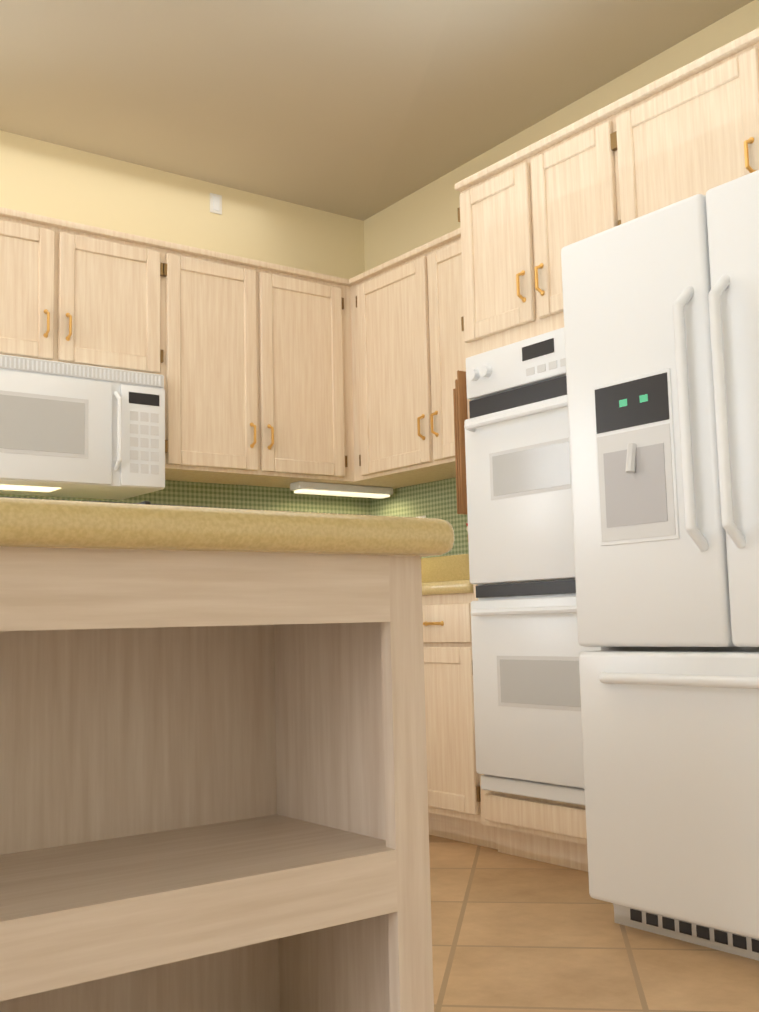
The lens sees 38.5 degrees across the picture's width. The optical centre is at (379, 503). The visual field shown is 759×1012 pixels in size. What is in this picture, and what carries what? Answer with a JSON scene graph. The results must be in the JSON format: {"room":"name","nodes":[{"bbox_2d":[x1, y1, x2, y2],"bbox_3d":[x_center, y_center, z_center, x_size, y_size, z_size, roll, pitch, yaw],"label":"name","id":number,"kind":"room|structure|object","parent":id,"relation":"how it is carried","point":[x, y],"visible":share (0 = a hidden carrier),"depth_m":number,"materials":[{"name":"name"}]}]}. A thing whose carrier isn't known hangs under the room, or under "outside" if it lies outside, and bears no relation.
{"room":"kitchen","nodes":[
{"label":"kitchen","id":0,"kind":"room"},
{"bbox_2d":[0,130,370,514],"bbox_3d":[-3.379,-0.240,2.875,8.510,2.820,0.160,3,-8,-37],"label":"wall","id":1,"kind":"structure","parent":0,"point":[48,179],"depth_m":4.78,"materials":[{"name":"paint"}]},
{"bbox_2d":[0,207,79,354],"bbox_3d":[-1.469,-0.788,4.067,0.543,0.554,0.342,3,-8,-37],"label":"upper cabinet","id":2,"kind":"object","parent":1,"relation":"attached to","point":[40,255],"depth_m":4.02,"materials":[{"name":"brown wood"}]},
{"bbox_2d":[0,347,127,498],"bbox_3d":[-1.332,-0.284,4.040,0.606,0.450,0.446,3,-8,-37],"label":"microwave","id":3,"kind":"object","parent":1,"relation":"attached to","point":[64,418],"depth_m":3.96,"materials":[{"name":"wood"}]},
{"bbox_2d":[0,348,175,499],"bbox_3d":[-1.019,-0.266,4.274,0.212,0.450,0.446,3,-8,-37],"label":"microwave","id":4,"kind":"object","parent":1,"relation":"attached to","point":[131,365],"depth_m":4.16,"materials":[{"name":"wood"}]},
{"bbox_2d":[80,224,167,366],"bbox_3d":[-1.161,-0.771,4.297,0.498,0.554,0.342,3,-8,-37],"label":"upper cabinet","id":5,"kind":"object","parent":1,"relation":"attached to","point":[124,276],"depth_m":4.22,"materials":[{"name":"brown wood"}]},
{"bbox_2d":[210,193,221,214],"bbox_3d":[-0.738,-1.356,4.903,0.060,0.090,0.010,3,-8,-37],"label":"door chime","id":6,"kind":"object","parent":1,"relation":"attached to","point":[216,203],"visible":1,"depth_m":4.90,"materials":[{"name":"white plastic"}]},
{"bbox_2d":[168,242,279,485],"bbox_3d":[-0.781,-0.570,4.557,0.576,0.915,0.342,3,-8,-37],"label":"upper cabinet","id":7,"kind":"object","parent":1,"relation":"attached to","point":[224,344],"depth_m":4.46,"materials":[{"name":"brown wood"}]},
{"bbox_2d":[252,264,351,490],"bbox_3d":[-0.460,-0.552,4.797,0.498,0.915,0.342,3,-8,-37],"label":"upper cabinet","id":8,"kind":"object","parent":1,"relation":"attached to","point":[312,307],"depth_m":4.73,"materials":[{"name":"brown wood"}]},
{"bbox_2d":[290,481,393,498],"bbox_3d":[-0.166,-0.062,4.924,0.520,0.044,0.080,3,-8,-37],"label":"light fixture","id":9,"kind":"object","parent":8,"relation":"attached to","point":[302,487],"depth_m":4.88,"materials":[{"name":"white plastic"}]},
{"bbox_2d":[348,252,455,486],"bbox_3d":[0.187,-0.578,4.703,0.342,0.915,0.628,3,-8,-37],"label":"upper cabinet","id":10,"kind":"object","parent":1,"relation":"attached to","point":[379,297],"depth_m":4.67,"materials":[{"name":"brown wood"}]},
{"bbox_2d":[408,228,465,474],"bbox_3d":[0.473,-0.627,4.323,0.342,0.915,0.600,3,-8,-37],"label":"upper cabinet","id":11,"kind":"object","parent":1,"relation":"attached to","point":[438,344],"depth_m":4.37,"materials":[{"name":"brown wood"}]},
{"bbox_2d":[421,554,469,577],"bbox_3d":[0.386,0.285,4.639,0.019,0.145,1.398,3,-8,-37],"label":"backsplash","id":12,"kind":"structure","parent":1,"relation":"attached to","point":[451,566],"depth_m":4.75,"materials":[{"name":"yellow stone"}]},
{"bbox_2d":[0,0,753,220],"bbox_3d":[1.966,-1.952,3.954,18.200,0.653,5.220,3,-8,-37],"label":"ceiling","id":13,"kind":"structure","parent":0,"point":[362,110],"depth_m":4.00,"materials":[{"name":"beige paint"}]},
{"bbox_2d":[364,0,758,557],"bbox_3d":[1.002,-0.271,3.996,0.140,2.910,3.315,3,-8,-37],"label":"wall","id":14,"kind":"structure","parent":0,"point":[421,216],"depth_m":4.80,"materials":[{"name":"paint"}]},
{"bbox_2d":[429,834,758,1011],"bbox_3d":[2.044,1.185,3.610,18.200,0.120,5.220,3,-8,-37],"label":"floor","id":15,"kind":"structure","parent":0,"point":[512,933],"depth_m":2.52,"materials":[{"name":"tile"}]},
{"bbox_2d":[0,549,433,1011],"bbox_3d":[-0.838,0.539,1.550,1.137,0.855,1.500,3,-8,-37],"label":"kitchen island","id":16,"kind":"object","parent":15,"relation":"on","point":[213,778],"depth_m":1.33,"materials":[{"name":"brown wood"}]},
{"bbox_2d":[0,497,453,556],"bbox_3d":[-0.831,0.093,1.613,1.150,0.045,1.570,3,-8,-37],"label":"island countertop","id":17,"kind":"structure","parent":16,"relation":"on","point":[25,523],"depth_m":1.13,"materials":[{"name":"beige stone"}]},
{"bbox_2d":[422,586,497,848],"bbox_3d":[0.434,0.773,4.034,0.621,0.870,0.478,3,-8,-37],"label":"base cabinet","id":18,"kind":"object","parent":15,"relation":"on","point":[454,796],"depth_m":3.79,"materials":[{"name":"brown wood"}]},
{"bbox_2d":[422,578,472,593],"bbox_3d":[-1.513,0.272,3.220,4.756,0.045,1.417,3,-8,-37],"label":"countertop","id":19,"kind":"structure","parent":18,"relation":"on","point":[429,585],"depth_m":3.82,"materials":[{"name":"beige stone"}]},
{"bbox_2d":[453,103,616,871],"bbox_3d":[0.754,-0.007,3.615,0.682,2.314,0.720,3,-8,-37],"label":"tall cabinet","id":20,"kind":"object","parent":15,"relation":"on","point":[527,214],"depth_m":3.46,"materials":[{"name":"brown wood"}]},
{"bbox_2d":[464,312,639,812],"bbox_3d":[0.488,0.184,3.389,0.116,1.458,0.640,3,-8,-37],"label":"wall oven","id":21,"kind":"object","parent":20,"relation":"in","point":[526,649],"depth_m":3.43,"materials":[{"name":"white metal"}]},
{"bbox_2d":[561,170,758,960],"bbox_3d":[1.139,0.152,2.745,0.997,1.788,0.930,3,-8,-37],"label":"refrigerator","id":22,"kind":"object","parent":15,"relation":"on","point":[661,317],"visible":1,"depth_m":2.60,"materials":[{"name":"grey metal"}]},
{"bbox_2d":[613,28,758,225],"bbox_3d":[1.273,-1.010,3.030,0.642,0.474,1.035,3,-8,-37],"label":"upper cabinet","id":23,"kind":"object","parent":0,"relation":"attached to","point":[692,130],"depth_m":3.05,"materials":[{"name":"brown wood"}]}
]}

